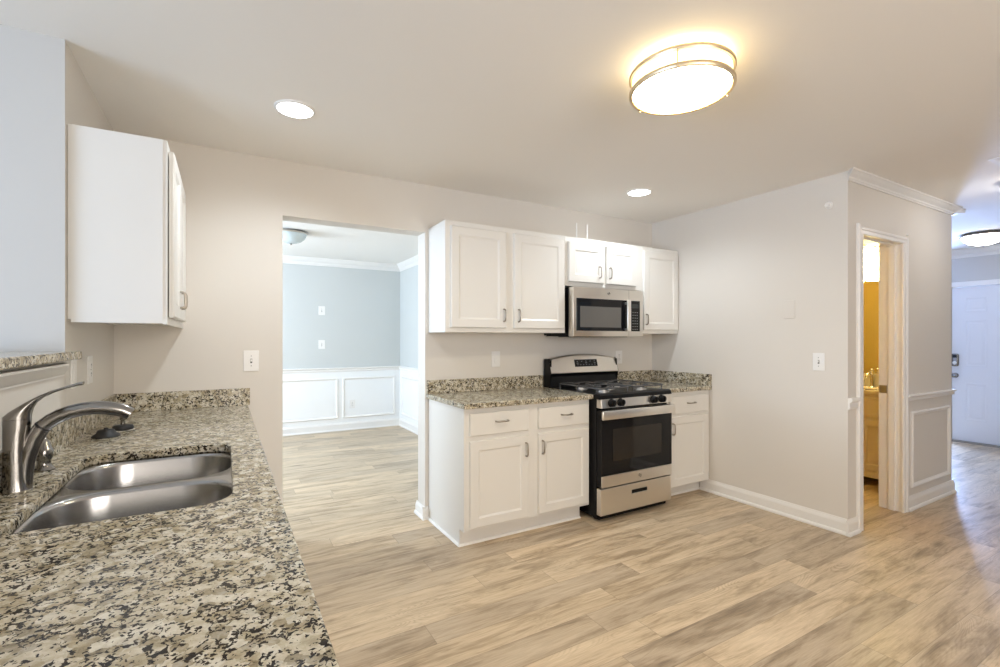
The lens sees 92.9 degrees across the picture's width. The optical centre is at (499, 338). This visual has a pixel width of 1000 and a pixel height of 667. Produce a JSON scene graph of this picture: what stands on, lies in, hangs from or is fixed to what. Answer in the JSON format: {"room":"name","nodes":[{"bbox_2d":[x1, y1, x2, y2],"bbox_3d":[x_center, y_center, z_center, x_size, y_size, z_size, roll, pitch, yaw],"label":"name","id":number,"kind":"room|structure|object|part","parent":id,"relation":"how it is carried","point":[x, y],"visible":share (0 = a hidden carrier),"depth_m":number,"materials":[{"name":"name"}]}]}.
{"room":"kitchen","nodes":[
{"label":"kitchen","id":0,"kind":"room"},
{"bbox_2d":[0,24,64,351],"bbox_3d":[-3.179,0.094,0.978,3.480,2.440,0.145,0,0,-30],"label":"wall","id":1,"kind":"structure","parent":0,"point":[32,64],"depth_m":1.74,"materials":[{"name":"grey paint"}]},
{"bbox_2d":[0,41,113,450],"bbox_3d":[-1.114,0.094,0.726,0.160,2.440,4.173,0,0,-30],"label":"wall","id":2,"kind":"structure","parent":0,"point":[82,108],"depth_m":1.93,"materials":[{"name":"beige paint"}]},
{"bbox_2d":[0,363,68,389],"bbox_3d":[-0.797,0.113,0.373,0.034,0.050,3.245,0,0,-30],"label":"trim","id":3,"kind":"structure","parent":2,"relation":"attached to","point":[18,377],"depth_m":1.41,"materials":[{"name":"white wood"}]},
{"bbox_2d":[0,351,81,369],"bbox_3d":[-0.913,0.061,0.319,0.320,0.031,3.267,0,0,-30],"label":"bar ledge","id":4,"kind":"object","parent":2,"relation":"on","point":[8,360],"visible":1,"depth_m":1.41,"materials":[{"name":"stone"}]},
{"bbox_2d":[0,394,115,489],"bbox_3d":[-1.083,0.349,0.847,0.013,0.102,3.952,0,0,-30],"label":"backsplash","id":5,"kind":"structure","parent":2,"relation":"attached to","point":[65,433],"depth_m":1.83,"materials":[{"name":"stone"}]},
{"bbox_2d":[70,360,76,388],"bbox_3d":[-1.685,0.134,1.879,0.009,0.122,0.075,0,0,-30],"label":"light switch","id":6,"kind":"object","parent":2,"relation":"attached to","point":[73,363],"visible":0.8,"depth_m":1.86,"materials":[{"name":"white plastic"}]},
{"bbox_2d":[87,356,92,383],"bbox_3d":[-1.817,0.136,2.108,0.009,0.122,0.078,0,0,-30],"label":"wall outlet","id":7,"kind":"object","parent":2,"relation":"attached to","point":[89,358],"visible":1,"depth_m":2.09,"materials":[{"name":"white plastic"}]},
{"bbox_2d":[68,124,187,327],"bbox_3d":[-1.711,-0.440,2.279,0.361,0.760,0.883,0,0,-30],"label":"upper cabinet","id":8,"kind":"object","parent":2,"relation":"attached to","point":[127,196],"visible":1,"depth_m":1.89,"materials":[{"name":"white wood"}]},
{"bbox_3d":[-1.464,-0.439,2.142,0.019,0.695,0.335,0,0,-30],"label":"door","id":9,"kind":"part","parent":8,"relation":"part of","materials":[{"name":"white wood"}]},
{"bbox_3d":[-1.637,-0.439,2.441,0.019,0.695,0.335,0,0,-30],"label":"door","id":10,"kind":"part","parent":8,"relation":"part of","materials":[{"name":"white wood"}]},
{"bbox_3d":[-1.507,-0.186,2.261,0.026,0.086,0.010,0,0,-30],"label":"handle","id":11,"kind":"part","parent":8,"relation":"part of","materials":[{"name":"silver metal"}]},
{"bbox_2d":[283,263,399,426],"bbox_3d":[-3.417,0.094,6.213,4.517,2.440,0.104,0,0,-30],"label":"wall","id":12,"kind":"structure","parent":0,"point":[359,326],"depth_m":6.81,"materials":[{"name":"paint"}]},
{"bbox_2d":[283,378,337,422],"bbox_3d":[-2.724,0.849,6.545,0.950,0.580,0.016,0,0,-30],"label":"trim","id":13,"kind":"structure","parent":12,"relation":"attached to","point":[327,379],"depth_m":6.64,"materials":[{"name":"white wood"}]},
{"bbox_2d":[318,306,324,314],"bbox_3d":[-2.505,-0.398,6.676,0.088,0.125,0.017,0,0,-30],"label":"light switch","id":14,"kind":"object","parent":12,"relation":"attached to","point":[321,309],"visible":1,"depth_m":6.68,"materials":[{"name":"white plastic"}]},
{"bbox_2d":[318,340,324,348],"bbox_3d":[-2.505,0.078,6.676,0.088,0.125,0.017,0,0,-30],"label":"light switch","id":15,"kind":"object","parent":12,"relation":"attached to","point":[321,343],"visible":1,"depth_m":6.68,"materials":[{"name":"white plastic"}]},
{"bbox_2d":[283,366,398,373],"bbox_3d":[-3.384,0.439,6.156,4.317,0.060,0.028,0,0,-30],"label":"trim","id":16,"kind":"structure","parent":12,"relation":"attached to","point":[375,368],"depth_m":6.79,"materials":[{"name":"white wood"}]},
{"bbox_2d":[283,418,399,435],"bbox_3d":[-3.385,1.256,6.157,4.317,0.115,0.026,0,0,-30],"label":"baseboard","id":17,"kind":"structure","parent":12,"relation":"attached to","point":[332,427],"depth_m":6.79,"materials":[{"name":"white wood"}]},
{"bbox_2d":[283,255,399,271],"bbox_3d":[-3.374,-1.076,6.139,4.317,0.100,0.075,0,0,-30],"label":"trim","id":18,"kind":"structure","parent":12,"relation":"attached to","point":[288,259],"depth_m":6.76,"materials":[{"name":"white wood"}]},
{"bbox_2d":[350,400,354,407],"bbox_3d":[-2.140,0.942,6.888,0.080,0.122,0.009,0,0,-30],"label":"wall outlet","id":19,"kind":"object","parent":12,"relation":"attached to","point":[352,402],"visible":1,"depth_m":6.89,"materials":[{"name":"white plastic"}]},
{"bbox_2d":[343,376,394,417],"bbox_3d":[-1.924,0.849,7.009,0.770,0.580,0.016,0,0,-30],"label":"trim","id":20,"kind":"structure","parent":12,"relation":"attached to","point":[377,377],"depth_m":7.00,"materials":[{"name":"white wood"}]},
{"bbox_2d":[114,131,651,506],"bbox_3d":[0.326,0.094,4.055,5.990,2.440,0.145,0,0,-30],"label":"wall","id":21,"kind":"structure","parent":0,"point":[238,204],"depth_m":2.97,"materials":[{"name":"beige paint"}]},
{"bbox_2d":[116,388,249,411],"bbox_3d":[-1.803,0.349,2.726,0.652,0.102,0.020,0,0,-30],"label":"backsplash","id":22,"kind":"structure","parent":21,"relation":"attached to","point":[172,400],"depth_m":2.72,"materials":[{"name":"stone"}]},
{"bbox_2d":[243,351,258,370],"bbox_3d":[-1.516,0.134,2.895,0.084,0.126,0.017,0,0,-30],"label":"light switch","id":23,"kind":"object","parent":21,"relation":"attached to","point":[250,358],"visible":1,"depth_m":2.90,"materials":[{"name":"white plastic"}]},
{"bbox_2d":[414,500,428,520],"bbox_3d":[-0.583,1.269,3.526,0.049,0.090,0.191,0,0,-30],"label":"baseboard","id":24,"kind":"structure","parent":21,"relation":"attached to","point":[421,511],"depth_m":3.48,"materials":[{"name":"white wood"}]},
{"bbox_2d":[427,375,542,393],"bbox_3d":[-0.089,0.351,3.719,1.025,0.098,0.020,0,0,-30],"label":"backsplash","id":25,"kind":"structure","parent":21,"relation":"attached to","point":[511,382],"depth_m":3.68,"materials":[{"name":"stone"}]},
{"bbox_2d":[491,351,499,366],"bbox_3d":[-0.032,0.159,3.759,0.078,0.122,0.009,0,0,-30],"label":"wall outlet","id":26,"kind":"object","parent":21,"relation":"attached to","point":[495,355],"visible":1,"depth_m":3.75,"materials":[{"name":"white plastic"}]},
{"bbox_2d":[428,220,564,332],"bbox_3d":[0.005,-0.427,3.577,1.015,0.760,0.362,0,0,-30],"label":"upper cabinet","id":27,"kind":"object","parent":21,"relation":"attached to","point":[482,278],"visible":1,"depth_m":3.41,"materials":[{"name":"white wood"}]},
{"bbox_3d":[-0.146,-0.424,3.331,0.437,0.693,0.019,0,0,-30],"label":"door","id":28,"kind":"part","parent":27,"relation":"part of","materials":[{"name":"white wood"}]},
{"bbox_3d":[0.300,-0.424,3.590,0.460,0.693,0.019,0,0,-30],"label":"door","id":29,"kind":"part","parent":27,"relation":"part of","materials":[{"name":"white wood"}]},
{"bbox_2d":[565,236,641,290],"bbox_3d":[0.813,-0.613,4.042,0.846,0.388,0.366,0,0,-30],"label":"upper cabinet","id":30,"kind":"object","parent":21,"relation":"attached to","point":[588,262],"visible":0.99,"depth_m":3.89,"materials":[{"name":"white wood"}]},
{"bbox_3d":[0.696,-0.608,3.815,0.370,0.313,0.019,0,0,-30],"label":"door","id":31,"kind":"part","parent":30,"relation":"part of","materials":[{"name":"white wood"}]},
{"bbox_2d":[544,286,642,336],"bbox_3d":[0.804,-0.210,3.993,0.752,0.391,0.440,0,0,-30],"label":"microwave","id":32,"kind":"object","parent":30,"relation":"attached to","point":[589,312],"visible":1,"depth_m":3.80,"materials":[{"name":"silver metal"}]},
{"bbox_3d":[0.830,-0.191,3.807,0.554,0.254,0.008,0,0,-30],"label":"door glass","id":33,"kind":"part","parent":32,"relation":"part of","materials":[{"name":"black glass"}]},
{"bbox_3d":[1.050,-0.192,3.908,0.040,0.260,0.046,0,0,-30],"label":"handle","id":34,"kind":"part","parent":32,"relation":"part of","materials":[{"name":"silver metal"}]},
{"bbox_3d":[1.127,-0.191,3.979,0.120,0.254,0.008,0,0,-30],"label":"control panel","id":35,"kind":"part","parent":32,"relation":"part of","materials":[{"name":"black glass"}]},
{"bbox_3d":[1.021,-0.608,4.003,0.338,0.313,0.019,0,0,-30],"label":"door","id":36,"kind":"part","parent":30,"relation":"part of","materials":[{"name":"white wood"}]},
{"bbox_2d":[616,351,621,363],"bbox_3d":[1.107,0.169,4.420,0.080,0.120,0.009,0,0,-30],"label":"wall outlet","id":37,"kind":"object","parent":21,"relation":"attached to","point":[618,353],"visible":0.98,"depth_m":4.42,"materials":[{"name":"white plastic"}]},
{"bbox_2d":[617,370,651,381],"bbox_3d":[1.238,0.351,4.488,0.539,0.098,0.020,0,0,-30],"label":"backsplash","id":38,"kind":"structure","parent":21,"relation":"attached to","point":[640,375],"depth_m":4.51,"materials":[{"name":"stone"}]},
{"bbox_2d":[642,247,677,333],"bbox_3d":[1.376,-0.427,4.371,0.455,0.760,0.362,0,0,-30],"label":"upper cabinet","id":39,"kind":"object","parent":21,"relation":"attached to","point":[659,266],"visible":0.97,"depth_m":4.24,"materials":[{"name":"white wood"}]},
{"bbox_2d":[400,265,417,424],"bbox_3d":[-0.576,0.094,5.710,0.104,2.440,3.623,0,0,-30],"label":"wall","id":40,"kind":"structure","parent":0,"point":[408,277],"depth_m":6.88,"materials":[{"name":"paint"}]},
{"bbox_2d":[397,255,417,271],"bbox_3d":[-0.650,-1.076,5.668,0.075,0.100,3.623,0,0,-30],"label":"trim","id":41,"kind":"structure","parent":40,"relation":"attached to","point":[413,261],"depth_m":6.81,"materials":[{"name":"white wood"}]},
{"bbox_2d":[399,418,417,434],"bbox_3d":[-0.632,1.256,5.678,0.026,0.115,3.623,0,0,-30],"label":"baseboard","id":42,"kind":"structure","parent":40,"relation":"attached to","point":[403,423],"depth_m":6.86,"materials":[{"name":"white wood"}]},
{"bbox_2d":[399,366,417,372],"bbox_3d":[-0.633,0.439,5.677,0.028,0.060,3.623,0,0,-30],"label":"trim","id":43,"kind":"structure","parent":40,"relation":"attached to","point":[404,368],"depth_m":6.84,"materials":[{"name":"white wood"}]},
{"bbox_2d":[401,376,417,420],"bbox_3d":[-1.137,0.849,6.559,0.016,0.580,1.390,0,0,-30],"label":"trim","id":44,"kind":"structure","parent":40,"relation":"attached to","point":[402,377],"depth_m":7.11,"materials":[{"name":"white wood"}]},
{"bbox_2d":[0,0,999,263],"bbox_3d":[0.643,-1.186,2.979,12.400,0.120,9.811,0,0,-30],"label":"ceiling","id":45,"kind":"structure","parent":0,"point":[519,100],"depth_m":2.16,"materials":[{"name":"paint"}]},
{"bbox_2d":[274,99,315,118],"bbox_3d":[-1.004,-1.122,2.326,0.188,0.008,0.188,0,0,-30],"label":"recessed light","id":46,"kind":"object","parent":45,"relation":"in","point":[287,107],"visible":1,"depth_m":2.31,"materials":[{"name":"white plastic"}]},
{"bbox_2d":[283,228,307,244],"bbox_3d":[-2.188,-1.054,4.973,0.330,0.145,0.330,0,0,-30],"label":"dome ceiling light","id":47,"kind":"object","parent":45,"relation":"attached to","point":[290,236],"visible":0.85,"depth_m":4.88,"materials":[{"name":"white glass"}]},
{"bbox_2d":[627,188,651,195],"bbox_3d":[1.066,-1.122,3.640,0.188,0.008,0.188,0,0,-30],"label":"recessed light","id":48,"kind":"object","parent":45,"relation":"in","point":[639,191],"visible":1,"depth_m":3.63,"materials":[{"name":"white plastic"}]},
{"bbox_2d":[629,42,736,115],"bbox_3d":[0.742,-1.063,1.951,0.412,0.125,0.415,0,0,-30],"label":"flush light","id":49,"kind":"object","parent":45,"relation":"attached to","point":[688,77],"visible":1,"depth_m":1.86,"materials":[{"name":"white glass"}]},
{"bbox_3d":[0.660,-1.046,1.764,0.012,0.076,0.011,0,0,-30],"label":"post","id":50,"kind":"part","parent":49,"relation":"part of","materials":[{"name":"silver metal"}]},
{"bbox_2d":[633,66,731,113],"bbox_3d":[0.742,-1.010,1.950,0.380,0.017,0.380,0,0,-30],"label":"diffuser","id":51,"kind":"object","parent":49,"relation":"attached to","point":[665,89],"depth_m":1.91,"materials":[{"name":"white glass"}]},
{"bbox_2d":[952,209,965,215],"bbox_3d":[4.021,-1.109,4.180,0.110,0.034,0.110,0,0,-30],"label":"smoke detector","id":52,"kind":"object","parent":45,"relation":"attached to","point":[961,211],"visible":0.66,"depth_m":4.14,"materials":[{"name":"white plastic"}]},
{"bbox_2d":[959,230,999,246],"bbox_3d":[5.154,-1.054,5.067,0.370,0.145,0.370,0,0,-30],"label":"dome ceiling light","id":53,"kind":"object","parent":45,"relation":"attached to","point":[982,238],"visible":1,"depth_m":4.99,"materials":[{"name":"white glass"}]},
{"bbox_2d":[988,157,999,165],"bbox_3d":[3.263,-1.124,2.927,0.298,0.004,0.293,0,0,-30],"label":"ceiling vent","id":54,"kind":"object","parent":45,"relation":"in","point":[996,160],"visible":1,"depth_m":2.99,"materials":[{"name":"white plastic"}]},
{"bbox_2d":[283,426,999,666],"bbox_3d":[0.643,1.374,2.979,12.400,0.120,9.811,0,0,-30],"label":"floor","id":55,"kind":"structure","parent":0,"point":[696,578],"depth_m":2.56,"materials":[{"name":"wood"}]},
{"bbox_2d":[428,399,588,546],"bbox_3d":[0.070,0.875,3.445,1.024,0.878,0.649,0,0,-30],"label":"base cabinet","id":56,"kind":"object","parent":55,"relation":"on","point":[494,472],"visible":1,"depth_m":3.18,"materials":[{"name":"white wood"}]},
{"bbox_3d":[0.001,0.540,3.081,0.441,0.143,0.019,0,0,-30],"label":"drawer","id":57,"kind":"part","parent":56,"relation":"part of","materials":[{"name":"white wood"}]},
{"bbox_3d":[0.001,0.917,3.081,0.441,0.547,0.019,0,0,-30],"label":"door","id":58,"kind":"part","parent":56,"relation":"part of","materials":[{"name":"white wood"}]},
{"bbox_3d":[0.035,1.307,3.467,0.986,0.014,0.522,0,0,-30],"label":"shoe moulding","id":59,"kind":"part","parent":56,"relation":"part of","materials":[{"name":"white wood"}]},
{"bbox_2d":[426,375,592,409],"bbox_3d":[0.067,0.368,3.448,1.033,0.132,0.644,0,0,-30],"label":"countertop","id":60,"kind":"structure","parent":56,"relation":"on","point":[468,393],"depth_m":3.48,"materials":[{"name":"stone"}]},
{"bbox_3d":[0.181,0.736,3.154,0.010,0.098,0.035,0,0,-30],"label":"handle","id":61,"kind":"part","parent":56,"relation":"part of","materials":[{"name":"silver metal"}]},
{"bbox_3d":[0.452,0.540,3.342,0.443,0.143,0.019,0,0,-30],"label":"drawer","id":62,"kind":"part","parent":56,"relation":"part of","materials":[{"name":"white wood"}]},
{"bbox_3d":[0.452,0.917,3.342,0.443,0.547,0.019,0,0,-30],"label":"door","id":63,"kind":"part","parent":56,"relation":"part of","materials":[{"name":"white wood"}]},
{"bbox_2d":[544,354,674,519],"bbox_3d":[0.865,0.722,3.826,0.762,1.184,0.737,0,0,-30],"label":"gas range","id":64,"kind":"object","parent":55,"relation":"on","point":[630,423],"visible":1,"depth_m":3.56,"materials":[{"name":"silver metal"}]},
{"bbox_2d":[551,385,671,399],"bbox_3d":[0.885,0.413,3.810,0.740,0.037,0.585,0,0,-30],"label":"cooktop","id":65,"kind":"object","parent":64,"relation":"in","point":[630,393],"depth_m":3.63,"materials":[{"name":"black metal"}]},
{"bbox_3d":[0.808,0.461,3.400,0.060,0.060,0.049,0,0,-30],"label":"knob","id":66,"kind":"part","parent":64,"relation":"part of","materials":[{"name":"black plastic"}]},
{"bbox_3d":[0.884,0.461,3.444,0.060,0.060,0.049,0,0,-30],"label":"knob","id":67,"kind":"part","parent":64,"relation":"part of","materials":[{"name":"black plastic"}]},
{"bbox_3d":[1.021,0.788,3.574,0.724,0.548,0.045,0,0,-30],"label":"oven door","id":68,"kind":"part","parent":64,"relation":"part of","materials":[{"name":"black glass"}]},
{"bbox_3d":[1.019,1.167,3.570,0.732,0.191,0.044,0,0,-30],"label":"drawer","id":69,"kind":"part","parent":64,"relation":"part of","materials":[{"name":"silver metal"}]},
{"bbox_3d":[1.019,0.464,3.580,0.730,0.064,0.068,0,0,-30],"label":"control panel","id":70,"kind":"part","parent":64,"relation":"part of","materials":[{"name":"silver metal"}]},
{"bbox_3d":[1.033,0.545,3.554,0.724,0.062,0.009,0,0,-30],"label":"trim","id":71,"kind":"part","parent":64,"relation":"part of","materials":[{"name":"silver metal"}]},
{"bbox_3d":[1.034,1.021,3.553,0.724,0.082,0.009,0,0,-30],"label":"trim","id":72,"kind":"part","parent":64,"relation":"part of","materials":[{"name":"silver metal"}]},
{"bbox_3d":[1.034,0.778,3.553,0.724,0.399,0.008,0,0,-30],"label":"door glass","id":73,"kind":"part","parent":64,"relation":"part of","materials":[{"name":"black glass"}]},
{"bbox_3d":[1.031,0.540,3.523,0.746,0.064,0.047,0,0,-30],"label":"handle","id":74,"kind":"part","parent":64,"relation":"part of","materials":[{"name":"silver metal"}]},
{"bbox_3d":[1.125,0.393,3.813,0.104,0.019,0.104,0,0,-30],"label":"burner","id":75,"kind":"part","parent":64,"relation":"part of","materials":[{"name":"silver metal"}]},
{"bbox_3d":[1.178,0.461,3.615,0.060,0.060,0.049,0,0,-30],"label":"knob","id":76,"kind":"part","parent":64,"relation":"part of","materials":[{"name":"black plastic"}]},
{"bbox_3d":[1.256,0.461,3.660,0.060,0.060,0.049,0,0,-30],"label":"knob","id":77,"kind":"part","parent":64,"relation":"part of","materials":[{"name":"black plastic"}]},
{"bbox_2d":[667,390,708,495],"bbox_3d":[1.421,0.875,4.208,0.539,0.878,0.684,0,0,-30],"label":"base cabinet","id":78,"kind":"object","parent":55,"relation":"on","point":[690,419],"visible":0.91,"depth_m":3.96,"materials":[{"name":"white wood"}]},
{"bbox_2d":[617,370,711,392],"bbox_3d":[1.408,0.368,4.214,0.559,0.132,0.664,0,0,-30],"label":"countertop","id":79,"kind":"structure","parent":78,"relation":"on","point":[676,382],"depth_m":4.30,"materials":[{"name":"stone"}]},
{"bbox_3d":[1.524,1.307,4.036,0.515,0.014,0.014,0,0,-30],"label":"shoe moulding","id":80,"kind":"part","parent":78,"relation":"part of","materials":[{"name":"white wood"}]},
{"bbox_3d":[1.573,0.540,3.952,0.485,0.143,0.019,0,0,-30],"label":"drawer","id":81,"kind":"part","parent":78,"relation":"part of","materials":[{"name":"white wood"}]},
{"bbox_3d":[1.573,0.919,3.952,0.485,0.570,0.019,0,0,-30],"label":"door","id":82,"kind":"part","parent":78,"relation":"part of","materials":[{"name":"white wood"}]},
{"bbox_2d":[864,373,878,478],"bbox_3d":[3.386,0.822,4.398,0.324,0.985,0.730,0,0,-30],"label":"bathroom vanity","id":83,"kind":"object","parent":55,"relation":"on","point":[871,395],"visible":0.17,"depth_m":4.25,"materials":[{"name":"beige wood"}]},
{"bbox_2d":[864,369,873,387],"bbox_3d":[3.469,0.367,4.437,0.166,0.178,0.199,0,0,9],"label":"bathroom faucet","id":84,"kind":"object","parent":83,"relation":"on","point":[871,372],"visible":0.4,"depth_m":4.43,"materials":[{"name":"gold metal"}]},
{"bbox_2d":[864,386,877,389],"bbox_3d":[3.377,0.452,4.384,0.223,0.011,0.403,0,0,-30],"label":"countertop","id":85,"kind":"structure","parent":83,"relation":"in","point":[865,387],"depth_m":4.33,"materials":[{"name":"beige stone"}]},
{"bbox_3d":[3.266,0.605,4.327,0.019,0.182,0.668,0,0,-30],"label":"drawer","id":86,"kind":"part","parent":83,"relation":"part of","materials":[{"name":"brown wood"}]},
{"bbox_3d":[3.352,0.949,4.178,0.019,0.450,0.325,0,0,-30],"label":"door","id":87,"kind":"part","parent":83,"relation":"part of","materials":[{"name":"wood"}]},
{"bbox_3d":[-0.834,0.873,1.060,0.657,0.882,3.871,0,0,-30],"label":"base cabinet","id":88,"kind":"object","parent":55,"relation":"on","visible":0},
{"bbox_2d":[0,388,339,666],"bbox_3d":[-0.812,0.364,1.016,0.652,0.132,3.972,0,0,-30],"label":"countertop","id":89,"kind":"structure","parent":88,"relation":"on","point":[225,582],"depth_m":0.83,"materials":[{"name":"stone"}]},
{"bbox_2d":[34,437,55,472],"bbox_3d":[-1.389,0.349,1.447,0.053,0.101,0.053,0,0,-30],"label":"soap dispenser","id":90,"kind":"object","parent":89,"relation":"on","point":[46,452],"visible":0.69,"depth_m":1.44,"materials":[{"name":"silver metal"}]},
{"bbox_2d":[0,381,134,492],"bbox_3d":[-1.185,0.259,1.313,0.282,0.282,0.054,0,0,-30],"label":"kitchen faucet","id":91,"kind":"object","parent":89,"relation":"on","point":[21,443],"visible":1,"depth_m":1.26,"materials":[{"name":"silver metal"}]},
{"bbox_3d":[-1.252,0.314,1.274,0.069,0.168,0.038,0,0,-30],"label":"spout stem","id":92,"kind":"part","parent":91,"relation":"part of","materials":[{"name":"silver metal"}]},
{"bbox_3d":[-1.233,0.166,1.285,0.164,0.094,0.048,0,0,-30],"label":"lever","id":93,"kind":"part","parent":91,"relation":"part of","materials":[{"name":"silver metal"}]},
{"bbox_2d":[91,427,120,438],"bbox_3d":[-1.612,0.381,1.944,0.096,0.038,0.096,0,0,-30],"label":"stopper","id":94,"kind":"object","parent":89,"relation":"on","point":[107,432],"visible":1,"depth_m":1.92,"materials":[{"name":"black rubber"}]},
{"bbox_2d":[11,452,231,533],"bbox_3d":[-1.036,0.526,1.401,0.463,0.190,0.800,0,0,-30],"label":"sink","id":95,"kind":"object","parent":89,"relation":"in","point":[118,489],"visible":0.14,"depth_m":1.43,"materials":[{"name":"silver metal"}]},
{"bbox_3d":[-1.136,0.524,1.575,0.463,0.186,0.400,0,0,-30],"label":"bowl","id":96,"kind":"part","parent":95,"relation":"part of","materials":[{"name":"silver metal"}]},
{"bbox_2d":[112,417,135,431],"bbox_3d":[-1.649,0.368,2.078,0.088,0.064,0.088,0,0,-30],"label":"stopper","id":97,"kind":"object","parent":89,"relation":"on","point":[122,427],"visible":0.78,"depth_m":2.06,"materials":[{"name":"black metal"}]},
{"bbox_3d":[-1.649,0.355,2.078,0.024,0.038,0.024,0,0,-30],"label":"knob","id":98,"kind":"part","parent":97,"relation":"part of","materials":[{"name":"silver metal"}]},
{"bbox_2d":[652,177,825,512],"bbox_3d":[1.928,0.094,4.004,0.128,2.440,1.551,0,0,-30],"label":"wall","id":99,"kind":"structure","parent":0,"point":[739,261],"depth_m":3.70,"materials":[{"name":"beige paint"}]},
{"bbox_2d":[699,479,847,535],"bbox_3d":[2.035,1.262,3.666,0.026,0.105,1.137,0,0,-30],"label":"baseboard","id":100,"kind":"structure","parent":99,"relation":"attached to","point":[836,524],"depth_m":3.57,"materials":[{"name":"white wood"}]},
{"bbox_2d":[813,353,824,370],"bbox_3d":[2.233,0.161,3.333,0.017,0.124,0.078,0,0,-30],"label":"light switch","id":101,"kind":"object","parent":99,"relation":"attached to","point":[818,358],"visible":1,"depth_m":3.33,"materials":[{"name":"white plastic"}]},
{"bbox_2d":[825,202,832,208],"bbox_3d":[2.258,-0.921,3.270,0.037,0.048,0.048,0,0,-30],"label":"sensor","id":102,"kind":"object","parent":99,"relation":"attached to","point":[828,205],"visible":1,"depth_m":3.26,"materials":[{"name":"white plastic"}]},
{"bbox_2d":[826,171,951,518],"bbox_3d":[3.070,0.094,3.690,1.788,2.440,0.137,0,0,-30],"label":"wall","id":103,"kind":"structure","parent":0,"point":[929,230],"depth_m":3.49,"materials":[{"name":"beige paint"}]},
{"bbox_2d":[846,516,860,536],"bbox_3d":[2.376,1.262,3.194,0.142,0.105,0.026,0,0,-30],"label":"baseboard","id":104,"kind":"structure","parent":103,"relation":"attached to","point":[852,524],"depth_m":3.19,"materials":[{"name":"white wood"}]},
{"bbox_2d":[848,397,860,409],"bbox_3d":[2.388,0.434,3.199,0.116,0.075,0.028,0,0,-30],"label":"trim","id":105,"kind":"structure","parent":103,"relation":"attached to","point":[852,402],"depth_m":3.19,"materials":[{"name":"white wood"}]},
{"bbox_2d":[856,223,908,531],"bbox_3d":[2.772,0.259,3.427,0.779,2.110,0.020,0,0,-30],"label":"trim","id":106,"kind":"structure","parent":103,"relation":"attached to","point":[861,231],"depth_m":3.33,"materials":[{"name":"white wood"}]},
{"bbox_2d":[864,236,901,511],"bbox_3d":[2.732,0.280,3.501,0.675,2.069,0.153,0,0,-30],"label":"trim","id":107,"kind":"structure","parent":103,"relation":"attached to","point":[890,253],"depth_m":3.65,"materials":[{"name":"white wood"}]},
{"bbox_3d":[2.982,0.391,3.702,0.012,0.060,0.053,0,0,-30],"label":"strike plate","id":108,"kind":"part","parent":107,"relation":"part of","materials":[{"name":"gold metal"}]},
{"bbox_2d":[848,167,962,214],"bbox_3d":[3.118,-1.093,3.607,1.900,0.066,0.056,0,0,-30],"label":"trim","id":109,"kind":"structure","parent":103,"relation":"attached to","point":[855,175],"depth_m":3.51,"materials":[{"name":"white wood"}]},
{"bbox_2d":[911,405,950,487],"bbox_3d":[3.500,0.857,3.851,0.752,0.585,0.016,0,0,-30],"label":"trim","id":110,"kind":"structure","parent":103,"relation":"attached to","point":[948,407],"depth_m":3.86,"materials":[{"name":"white wood"}]},
{"bbox_2d":[909,479,956,511],"bbox_3d":[3.508,1.262,3.850,0.920,0.105,0.026,0,0,-30],"label":"baseboard","id":111,"kind":"structure","parent":103,"relation":"attached to","point":[918,500],"depth_m":3.83,"materials":[{"name":"white wood"}]},
{"bbox_2d":[909,389,956,400],"bbox_3d":[3.507,0.453,3.848,0.916,0.046,0.028,0,0,-30],"label":"trim","id":112,"kind":"structure","parent":103,"relation":"attached to","point":[912,397],"depth_m":3.82,"materials":[{"name":"white wood"}]},
{"bbox_2d":[952,254,999,287],"bbox_3d":[6.567,0.094,4.962,0.140,2.440,7.000,0,0,-30],"label":"wall","id":113,"kind":"structure","parent":0,"point":[987,267],"depth_m":5.92,"materials":[{"name":"grey paint"}]},
{"bbox_2d":[952,285,999,445],"bbox_3d":[6.050,0.318,5.717,0.102,1.948,0.931,0,0,-30],"label":"door","id":114,"kind":"structure","parent":113,"relation":"in","point":[976,309],"depth_m":5.92,"materials":[{"name":"white metal"}]},
{"bbox_3d":[5.817,0.466,6.079,0.062,0.064,0.064,0,0,-30],"label":"knob","id":115,"kind":"part","parent":114,"relation":"part of","materials":[{"name":"silver metal"}]},
{"bbox_2d":[952,245,999,258],"bbox_3d":[6.474,-1.076,4.908,0.075,0.100,7.000,0,0,-30],"label":"trim","id":116,"kind":"structure","parent":113,"relation":"attached to","point":[988,250],"depth_m":5.89,"materials":[{"name":"white wood"}]},
{"bbox_2d":[952,279,999,287],"bbox_3d":[6.042,0.295,5.712,0.018,2.038,1.075,0,0,-30],"label":"trim","id":117,"kind":"structure","parent":113,"relation":"attached to","point":[993,281],"depth_m":5.90,"materials":[{"name":"white wood"}]},
{"bbox_2d":[952,439,999,447],"bbox_3d":[6.097,1.305,5.744,0.170,0.018,0.945,0,0,-30],"label":"trim","id":118,"kind":"structure","parent":113,"relation":"attached to","point":[953,440],"depth_m":5.89,"materials":[{"name":"white wood"}]},
{"bbox_3d":[2.663,0.094,4.430,1.570,2.440,1.551,0,0,-30],"label":"wall","id":119,"kind":"structure","parent":0,"visible":0},
{"bbox_2d":[864,373,878,386],"bbox_3d":[3.518,0.393,4.474,0.020,0.127,0.730,0,0,-30],"label":"backsplash","id":120,"kind":"structure","parent":119,"relation":"attached to","point":[876,376],"depth_m":4.46,"materials":[{"name":"beige stone"}]},
{"bbox_2d":[864,244,878,279],"bbox_3d":[3.449,-0.734,4.432,0.182,0.345,0.640,0,0,-30],"label":"vanity light","id":121,"kind":"object","parent":119,"relation":"attached to","point":[871,253],"visible":0.18,"depth_m":4.36,"materials":[{"name":"white glass"}]},
{"bbox_2d":[864,279,878,373],"bbox_3d":[3.527,-0.117,4.471,0.006,0.882,0.680,0,0,-30],"label":"wall mirror","id":122,"kind":"object","parent":119,"relation":"attached to","point":[871,287],"visible":0.29,"depth_m":4.49,"materials":[{"name":"orange mirror"}]}
]}

